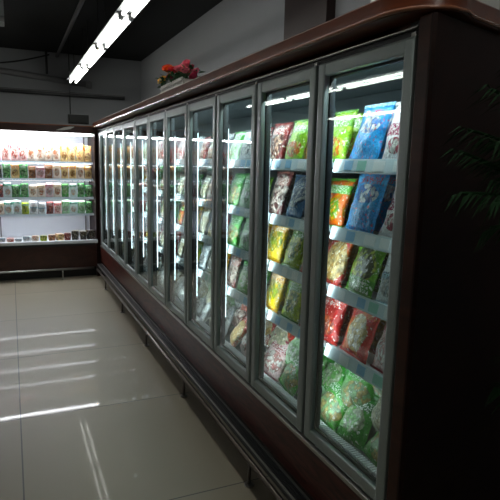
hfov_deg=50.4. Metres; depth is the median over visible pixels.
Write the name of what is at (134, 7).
fluorescent light
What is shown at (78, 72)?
fluorescent light
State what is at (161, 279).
bag
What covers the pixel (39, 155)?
packet
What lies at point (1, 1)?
ceiling vent
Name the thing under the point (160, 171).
bag
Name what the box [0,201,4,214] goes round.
packet
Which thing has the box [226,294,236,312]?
bag
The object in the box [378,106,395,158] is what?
bag
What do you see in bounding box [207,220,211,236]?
bag
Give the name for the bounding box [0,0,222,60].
ceiling
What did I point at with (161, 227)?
bag
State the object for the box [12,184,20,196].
packet
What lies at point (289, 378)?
bag
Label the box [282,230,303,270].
bag
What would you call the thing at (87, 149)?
packet
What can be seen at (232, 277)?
bag
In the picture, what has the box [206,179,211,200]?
bag
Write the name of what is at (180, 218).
bag
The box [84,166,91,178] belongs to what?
packet
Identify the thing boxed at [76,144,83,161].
packet
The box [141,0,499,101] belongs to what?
wall
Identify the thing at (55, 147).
packet
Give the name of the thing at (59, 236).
food tray
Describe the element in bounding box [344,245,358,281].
bag
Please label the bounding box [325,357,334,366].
bag
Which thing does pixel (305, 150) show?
bag
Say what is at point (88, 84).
pipe
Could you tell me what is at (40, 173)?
packet
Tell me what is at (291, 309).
bag
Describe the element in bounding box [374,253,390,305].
bag
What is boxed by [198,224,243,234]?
shelf
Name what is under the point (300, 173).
bag
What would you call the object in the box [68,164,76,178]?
packet
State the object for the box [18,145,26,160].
packet
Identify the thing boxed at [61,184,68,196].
packet
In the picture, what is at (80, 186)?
packet
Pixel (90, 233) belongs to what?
food tray
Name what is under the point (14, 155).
packet
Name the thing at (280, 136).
bag
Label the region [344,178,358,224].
bag
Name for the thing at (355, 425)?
bag
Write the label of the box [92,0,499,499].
freezer
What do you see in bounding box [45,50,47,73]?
rod
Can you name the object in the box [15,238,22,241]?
food tray
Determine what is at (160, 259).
bag
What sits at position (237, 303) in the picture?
bag
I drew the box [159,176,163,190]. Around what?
bag
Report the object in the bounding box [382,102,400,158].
bag
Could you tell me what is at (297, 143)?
bag
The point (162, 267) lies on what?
bag
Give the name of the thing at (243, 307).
bag
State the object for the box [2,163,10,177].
packet
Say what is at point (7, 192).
packet
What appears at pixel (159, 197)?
bag
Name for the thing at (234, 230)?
bag
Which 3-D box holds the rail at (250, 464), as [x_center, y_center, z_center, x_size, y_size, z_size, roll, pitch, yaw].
[-0.743,0.766,4.138,0.044,0.136,6.000,-3,10,-24]
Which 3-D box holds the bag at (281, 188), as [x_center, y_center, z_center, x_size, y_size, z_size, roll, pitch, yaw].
[0.141,-0.273,2.556,0.070,0.206,0.196,-2,10,-21]
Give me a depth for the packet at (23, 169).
6.61 m
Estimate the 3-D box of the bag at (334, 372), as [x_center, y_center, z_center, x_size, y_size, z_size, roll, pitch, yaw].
[0.370,0.535,2.305,0.102,0.220,0.221,-3,10,-25]
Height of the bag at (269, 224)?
0.180 m
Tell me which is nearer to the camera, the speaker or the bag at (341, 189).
the bag at (341, 189)
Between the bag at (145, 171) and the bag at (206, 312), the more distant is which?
the bag at (145, 171)
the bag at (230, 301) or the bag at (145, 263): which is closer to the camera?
the bag at (230, 301)
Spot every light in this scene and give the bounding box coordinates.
[0,131,91,135]
[67,35,91,83]
[78,1,109,67]
[93,0,136,48]
[116,0,149,18]
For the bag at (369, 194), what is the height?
0.227 m
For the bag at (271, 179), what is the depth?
2.67 m
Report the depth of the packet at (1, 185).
6.55 m
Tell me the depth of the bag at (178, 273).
4.38 m
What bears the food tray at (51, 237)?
on the cooler
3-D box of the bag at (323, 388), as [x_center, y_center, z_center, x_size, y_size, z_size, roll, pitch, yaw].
[0.288,0.610,2.380,0.108,0.193,0.196,-1,9,-14]
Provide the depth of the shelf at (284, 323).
2.40 m
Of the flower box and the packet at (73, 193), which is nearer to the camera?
the flower box
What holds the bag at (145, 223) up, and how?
on the freezer
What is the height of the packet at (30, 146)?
0.231 m
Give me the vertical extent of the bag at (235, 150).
0.167 m
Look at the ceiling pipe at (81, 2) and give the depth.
6.13 m
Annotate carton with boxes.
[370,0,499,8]
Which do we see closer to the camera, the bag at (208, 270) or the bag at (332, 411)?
the bag at (332, 411)
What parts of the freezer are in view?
door, door, door, door, panel, door, door, price rail, price rail, price rail, price rail, door, price rail, price rail, price rail, price rail, door, price rail, price rail, price rail, price rail, panel, door, sill trim, price rail, price rail, price rail, price rail, roof panel, price rail, door, cornice, price rail, price rail, price rail, price rail, price rail, price rail, door, price rail, corner post, panel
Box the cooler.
[0,122,100,280]
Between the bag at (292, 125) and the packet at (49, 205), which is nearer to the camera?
the bag at (292, 125)
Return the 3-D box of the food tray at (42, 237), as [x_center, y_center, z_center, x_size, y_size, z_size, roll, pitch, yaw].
[-2.631,-0.152,6.771,0.086,0.070,0.102,-2,10,-20]
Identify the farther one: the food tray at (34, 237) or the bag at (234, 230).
the food tray at (34, 237)
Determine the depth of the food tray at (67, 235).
6.84 m
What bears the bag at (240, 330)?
in the freezer
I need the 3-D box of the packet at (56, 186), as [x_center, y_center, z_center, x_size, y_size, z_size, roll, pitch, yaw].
[-2.476,-0.771,6.818,0.103,0.182,0.037,-3,10,-23]
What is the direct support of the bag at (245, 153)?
on the freezer
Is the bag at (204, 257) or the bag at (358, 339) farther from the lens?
the bag at (204, 257)
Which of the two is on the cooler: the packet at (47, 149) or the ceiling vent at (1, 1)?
the packet at (47, 149)
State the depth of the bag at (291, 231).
2.63 m
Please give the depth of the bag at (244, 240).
2.90 m
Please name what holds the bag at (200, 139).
on the freezer
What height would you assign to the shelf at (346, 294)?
0.014 m
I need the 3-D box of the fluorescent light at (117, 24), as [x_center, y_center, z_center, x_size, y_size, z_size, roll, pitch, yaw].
[-1.209,-2.146,4.661,0.170,0.504,1.200,-3,10,-24]
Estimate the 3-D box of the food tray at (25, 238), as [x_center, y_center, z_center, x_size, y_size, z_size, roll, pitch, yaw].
[-2.808,-0.142,6.693,0.086,0.068,0.102,0,9,-10]
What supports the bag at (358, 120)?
on the freezer
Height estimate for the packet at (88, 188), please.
0.157 m
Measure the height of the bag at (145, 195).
0.166 m
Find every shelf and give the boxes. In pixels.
[175,217,245,226]
[182,255,268,269]
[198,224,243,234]
[204,267,272,287]
[234,285,282,312]
[273,311,343,346]
[281,262,346,288]
[332,344,382,374]
[341,285,377,299]
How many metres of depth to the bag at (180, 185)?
3.96 m
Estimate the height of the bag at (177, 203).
0.167 m
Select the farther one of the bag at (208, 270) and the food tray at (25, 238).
the food tray at (25, 238)
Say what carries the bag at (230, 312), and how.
in the freezer
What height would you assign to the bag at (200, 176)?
0.164 m
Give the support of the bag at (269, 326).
on the bag at (267, 337)
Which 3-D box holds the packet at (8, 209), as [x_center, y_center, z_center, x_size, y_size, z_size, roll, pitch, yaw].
[-3.012,-0.528,6.618,0.105,0.171,0.037,-1,10,-16]
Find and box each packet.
[0,184,3,196]
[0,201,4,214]
[1,141,9,159]
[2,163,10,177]
[3,182,11,196]
[4,201,12,213]
[10,143,18,160]
[10,163,19,177]
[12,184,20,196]
[12,200,21,213]
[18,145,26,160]
[19,164,27,177]
[20,183,28,196]
[21,202,28,213]
[27,142,35,160]
[28,166,35,177]
[29,185,36,196]
[29,201,37,213]
[35,144,43,160]
[36,166,44,177]
[37,184,45,196]
[37,202,45,213]
[43,145,51,160]
[44,164,52,177]
[45,182,52,196]
[46,201,53,213]
[51,144,59,160]
[53,164,60,177]
[53,183,61,196]
[54,201,61,213]
[60,144,67,161]
[61,164,68,178]
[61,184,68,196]
[62,200,69,213]
[68,146,75,161]
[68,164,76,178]
[69,183,76,196]
[70,200,77,212]
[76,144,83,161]
[76,165,83,178]
[77,183,83,196]
[77,200,84,212]
[84,146,91,161]
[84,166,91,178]
[84,185,92,196]
[86,201,92,212]
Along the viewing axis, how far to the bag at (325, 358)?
2.36 m
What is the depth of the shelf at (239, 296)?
2.89 m
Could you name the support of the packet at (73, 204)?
on the cooler
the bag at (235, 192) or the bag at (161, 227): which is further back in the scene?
the bag at (161, 227)
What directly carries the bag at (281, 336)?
on the bag at (275, 364)
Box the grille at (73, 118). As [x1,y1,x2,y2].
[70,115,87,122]
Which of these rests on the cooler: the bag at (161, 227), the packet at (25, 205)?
the packet at (25, 205)
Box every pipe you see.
[0,67,91,88]
[55,0,84,56]
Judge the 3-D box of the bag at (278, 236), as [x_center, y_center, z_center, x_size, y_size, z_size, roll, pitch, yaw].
[0.133,-0.053,2.602,0.071,0.211,0.185,-3,10,-26]
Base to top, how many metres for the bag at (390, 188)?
0.225 m
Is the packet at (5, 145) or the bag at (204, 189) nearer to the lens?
the bag at (204, 189)
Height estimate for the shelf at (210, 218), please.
0.020 m
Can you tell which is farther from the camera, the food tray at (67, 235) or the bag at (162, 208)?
the food tray at (67, 235)
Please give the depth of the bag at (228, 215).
3.17 m
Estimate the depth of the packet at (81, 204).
6.96 m
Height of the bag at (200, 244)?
0.164 m
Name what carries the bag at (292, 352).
on the bag at (289, 378)
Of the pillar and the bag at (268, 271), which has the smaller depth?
the bag at (268, 271)
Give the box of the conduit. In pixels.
[0,87,124,99]
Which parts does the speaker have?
rod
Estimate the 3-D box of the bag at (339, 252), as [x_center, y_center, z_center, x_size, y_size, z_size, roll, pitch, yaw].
[0.348,0.031,2.135,0.075,0.204,0.176,-3,10,-25]
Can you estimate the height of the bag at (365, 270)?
0.200 m
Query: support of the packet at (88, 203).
on the cooler
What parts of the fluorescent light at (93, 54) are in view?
hanging rod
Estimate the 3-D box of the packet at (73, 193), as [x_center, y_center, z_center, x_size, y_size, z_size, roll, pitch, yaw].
[-2.297,-0.777,6.899,0.091,0.178,0.038,-2,10,-17]
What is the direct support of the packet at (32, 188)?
on the cooler
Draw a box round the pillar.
[284,0,335,39]
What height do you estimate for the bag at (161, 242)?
0.165 m
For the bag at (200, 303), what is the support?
in the freezer
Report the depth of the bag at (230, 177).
3.14 m
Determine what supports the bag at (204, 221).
on the freezer
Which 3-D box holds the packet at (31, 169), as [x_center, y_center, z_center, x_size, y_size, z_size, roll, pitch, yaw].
[-2.736,-0.978,6.664,0.091,0.156,0.036,-3,10,-23]
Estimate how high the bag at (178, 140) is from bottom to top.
0.168 m
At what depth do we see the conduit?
8.09 m
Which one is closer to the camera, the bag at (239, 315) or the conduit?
the bag at (239, 315)
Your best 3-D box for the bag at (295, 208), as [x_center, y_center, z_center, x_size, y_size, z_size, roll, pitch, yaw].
[0.218,-0.238,2.384,0.066,0.197,0.154,-3,10,-24]
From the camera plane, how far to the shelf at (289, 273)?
2.33 m
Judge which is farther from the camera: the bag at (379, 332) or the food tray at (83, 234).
the food tray at (83, 234)
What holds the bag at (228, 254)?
on the freezer
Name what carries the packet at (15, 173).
on the cooler
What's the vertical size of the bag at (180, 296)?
0.195 m
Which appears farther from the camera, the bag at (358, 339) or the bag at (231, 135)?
the bag at (231, 135)
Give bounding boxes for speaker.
[68,35,88,124]
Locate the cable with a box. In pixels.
[0,54,48,62]
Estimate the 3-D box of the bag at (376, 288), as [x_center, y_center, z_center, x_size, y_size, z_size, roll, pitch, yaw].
[0.497,0.057,1.988,0.061,0.202,0.178,-3,10,-23]
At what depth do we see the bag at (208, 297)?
3.66 m
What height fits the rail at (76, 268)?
0.144 m
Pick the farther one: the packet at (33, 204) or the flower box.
the packet at (33, 204)
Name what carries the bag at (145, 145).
on the freezer
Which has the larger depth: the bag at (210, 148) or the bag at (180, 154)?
the bag at (180, 154)
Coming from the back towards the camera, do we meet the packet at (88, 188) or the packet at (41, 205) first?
the packet at (88, 188)
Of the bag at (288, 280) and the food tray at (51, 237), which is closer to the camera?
the bag at (288, 280)
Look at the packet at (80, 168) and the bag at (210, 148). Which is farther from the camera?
the packet at (80, 168)
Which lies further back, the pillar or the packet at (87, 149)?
the packet at (87, 149)
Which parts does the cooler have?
panel, price rail, price rail, price rail, price rail, lip trim, panel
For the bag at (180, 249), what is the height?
0.156 m
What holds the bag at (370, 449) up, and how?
in the freezer
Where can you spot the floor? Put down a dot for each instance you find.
(89, 411)
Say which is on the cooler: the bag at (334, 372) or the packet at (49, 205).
the packet at (49, 205)
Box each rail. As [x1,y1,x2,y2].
[0,267,94,279]
[96,268,283,499]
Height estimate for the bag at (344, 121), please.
0.198 m
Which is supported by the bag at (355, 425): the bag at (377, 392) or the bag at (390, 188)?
the bag at (377, 392)
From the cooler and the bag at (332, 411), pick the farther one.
the cooler
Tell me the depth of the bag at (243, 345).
2.99 m
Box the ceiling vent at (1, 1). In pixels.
[0,0,3,26]
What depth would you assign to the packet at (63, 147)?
6.77 m
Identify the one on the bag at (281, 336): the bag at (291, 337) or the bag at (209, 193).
the bag at (291, 337)
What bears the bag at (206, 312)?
in the freezer
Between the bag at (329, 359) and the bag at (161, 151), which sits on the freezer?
the bag at (161, 151)
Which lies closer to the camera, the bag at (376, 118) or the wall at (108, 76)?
the bag at (376, 118)
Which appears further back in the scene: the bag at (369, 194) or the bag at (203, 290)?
the bag at (203, 290)
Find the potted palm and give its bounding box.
[432,70,499,411]
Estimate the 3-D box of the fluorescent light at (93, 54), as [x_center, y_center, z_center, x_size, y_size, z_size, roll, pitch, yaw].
[-1.722,-2.341,5.795,0.170,0.504,1.200,-3,10,-24]
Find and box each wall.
[0,47,140,125]
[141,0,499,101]
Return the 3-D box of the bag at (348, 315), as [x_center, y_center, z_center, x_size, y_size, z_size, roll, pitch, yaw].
[0.418,0.265,2.213,0.070,0.203,0.153,-3,10,-25]
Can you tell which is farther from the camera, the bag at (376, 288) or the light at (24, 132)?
the light at (24, 132)
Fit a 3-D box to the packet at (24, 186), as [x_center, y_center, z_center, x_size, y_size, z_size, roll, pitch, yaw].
[-2.829,-0.752,6.661,0.095,0.178,0.037,-4,10,-28]
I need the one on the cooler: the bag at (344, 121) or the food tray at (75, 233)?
the food tray at (75, 233)
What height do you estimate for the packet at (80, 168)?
0.177 m
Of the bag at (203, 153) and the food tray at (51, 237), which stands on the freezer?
the bag at (203, 153)
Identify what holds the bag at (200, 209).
on the freezer
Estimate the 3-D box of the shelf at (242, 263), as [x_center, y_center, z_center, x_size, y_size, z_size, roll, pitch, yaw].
[-0.133,0.092,3.919,0.675,0.020,0.500,-3,10,-24]
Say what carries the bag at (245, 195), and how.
on the freezer
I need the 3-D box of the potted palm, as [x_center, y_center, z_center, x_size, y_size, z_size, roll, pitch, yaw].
[0.905,0.460,1.208,0.937,1.749,0.878,9,12,40]
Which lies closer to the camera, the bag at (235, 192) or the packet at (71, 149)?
the bag at (235, 192)
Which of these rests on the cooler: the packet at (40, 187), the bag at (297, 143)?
the packet at (40, 187)
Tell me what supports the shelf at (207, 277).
attached to the freezer
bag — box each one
[143,143,146,158]
[143,170,146,185]
[143,193,146,210]
[143,255,147,270]
[144,219,146,235]
[157,141,162,157]
[157,258,161,273]
[157,265,163,282]
[158,146,162,158]
[158,170,162,188]
[158,196,162,215]
[158,224,163,243]
[158,269,163,286]
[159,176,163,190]
[159,230,163,246]
[160,203,163,217]
[175,138,180,158]
[175,172,181,192]
[175,200,179,221]
[175,231,181,253]
[175,267,181,283]
[175,274,183,296]
[176,139,184,158]
[176,174,183,193]
[177,203,183,224]
[177,235,183,257]
[177,286,183,303]
[196,285,206,315]
[197,241,203,264]
[197,243,210,270]
[198,137,204,158]
[198,174,203,192]
[198,206,203,226]
[198,281,208,297]
[199,136,210,158]
[199,174,211,198]
[199,208,210,233]
[202,301,210,321]
[205,290,210,303]
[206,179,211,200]
[206,255,210,273]
[207,140,212,158]
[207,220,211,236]
[225,306,235,335]
[226,255,241,288]
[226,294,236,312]
[227,214,230,230]
[227,214,243,246]
[227,251,230,269]
[228,131,245,160]
[228,133,234,154]
[228,173,246,205]
[228,175,232,194]
[230,316,246,347]
[231,304,246,325]
[235,299,241,307]
[236,260,247,295]
[238,218,248,251]
[239,130,250,158]
[239,173,249,207]
[240,334,246,356]
[241,284,267,310]
[264,333,288,381]
[264,334,270,357]
[265,318,275,335]
[266,270,270,285]
[266,273,286,313]
[267,225,289,263]
[268,221,272,238]
[268,325,289,346]
[269,171,294,214]
[269,177,273,192]
[270,122,293,161]
[279,358,298,396]
[280,279,289,305]
[280,280,301,323]
[282,229,293,257]
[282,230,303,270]
[283,125,293,158]
[283,172,305,212]
[285,119,307,158]
[285,174,305,218]
[285,337,299,363]
[287,332,294,341]
[296,366,325,395]
[302,140,307,158]
[320,378,346,431]
[322,347,327,371]
[322,362,344,390]
[324,296,347,345]
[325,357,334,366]
[327,239,353,286]
[329,178,356,227]
[332,109,358,161]
[336,398,377,450]
[339,308,379,364]
[340,305,353,337]
[340,369,373,408]
[344,174,389,233]
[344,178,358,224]
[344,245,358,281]
[344,246,386,298]
[346,112,363,158]
[349,101,395,158]
[362,431,378,466]
[369,319,386,354]
[370,325,385,373]
[371,395,381,431]
[373,253,388,291]
[373,386,381,399]
[374,175,395,231]
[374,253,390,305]
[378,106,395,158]
[378,191,394,237]
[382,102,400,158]
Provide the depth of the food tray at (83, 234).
6.92 m
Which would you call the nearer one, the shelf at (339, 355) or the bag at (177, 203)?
the shelf at (339, 355)
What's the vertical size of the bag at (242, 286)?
0.177 m
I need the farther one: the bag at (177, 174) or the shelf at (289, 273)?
the bag at (177, 174)
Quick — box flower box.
[156,59,203,93]
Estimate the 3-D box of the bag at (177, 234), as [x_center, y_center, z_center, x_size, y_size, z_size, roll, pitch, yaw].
[-0.594,-0.064,4.222,0.062,0.166,0.160,-3,10,-27]
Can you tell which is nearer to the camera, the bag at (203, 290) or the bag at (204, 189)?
the bag at (204, 189)
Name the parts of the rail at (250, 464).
foot plate, post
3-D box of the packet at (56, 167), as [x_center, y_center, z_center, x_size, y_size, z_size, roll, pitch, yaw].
[-2.469,-1.010,6.780,0.094,0.194,0.038,-2,10,-21]
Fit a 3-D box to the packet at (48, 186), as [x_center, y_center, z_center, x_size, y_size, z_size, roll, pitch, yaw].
[-2.563,-0.769,6.779,0.099,0.186,0.037,-4,11,-29]
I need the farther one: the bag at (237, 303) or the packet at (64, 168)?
the packet at (64, 168)
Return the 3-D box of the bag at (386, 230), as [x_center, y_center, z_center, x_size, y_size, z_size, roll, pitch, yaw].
[0.504,-0.141,1.776,0.081,0.213,0.134,-2,10,-22]
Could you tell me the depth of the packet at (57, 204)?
6.84 m
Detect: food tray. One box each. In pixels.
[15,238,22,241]
[23,236,31,241]
[32,235,38,240]
[40,235,46,240]
[48,234,54,240]
[55,233,63,240]
[64,232,70,239]
[71,230,78,239]
[80,231,86,239]
[86,230,94,238]
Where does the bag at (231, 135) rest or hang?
on the freezer
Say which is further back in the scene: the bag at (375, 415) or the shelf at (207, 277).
the shelf at (207, 277)
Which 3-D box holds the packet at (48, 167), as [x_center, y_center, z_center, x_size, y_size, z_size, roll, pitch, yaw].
[-2.559,-0.999,6.742,0.099,0.182,0.037,-1,10,-16]
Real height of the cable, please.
0.255 m
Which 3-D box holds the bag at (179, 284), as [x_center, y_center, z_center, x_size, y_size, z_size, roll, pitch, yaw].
[-0.570,0.286,4.301,0.114,0.197,0.208,-3,10,-25]
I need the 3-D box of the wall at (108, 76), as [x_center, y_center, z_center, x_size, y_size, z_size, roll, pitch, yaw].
[-3.368,-1.447,8.171,3.600,3.100,0.100,-3,10,-24]
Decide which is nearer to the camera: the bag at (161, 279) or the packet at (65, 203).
the bag at (161, 279)
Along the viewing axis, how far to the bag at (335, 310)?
2.14 m
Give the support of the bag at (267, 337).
in the freezer
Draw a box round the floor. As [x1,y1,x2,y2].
[0,275,287,499]
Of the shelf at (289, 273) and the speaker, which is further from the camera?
the speaker
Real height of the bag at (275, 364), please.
0.206 m
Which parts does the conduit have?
trunking lid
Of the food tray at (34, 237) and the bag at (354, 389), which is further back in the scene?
the food tray at (34, 237)
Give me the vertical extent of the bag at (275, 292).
0.208 m
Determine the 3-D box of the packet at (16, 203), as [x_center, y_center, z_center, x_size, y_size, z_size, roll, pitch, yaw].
[-2.922,-0.538,6.658,0.100,0.182,0.037,-2,10,-17]
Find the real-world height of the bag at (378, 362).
0.194 m
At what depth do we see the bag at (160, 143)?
4.53 m

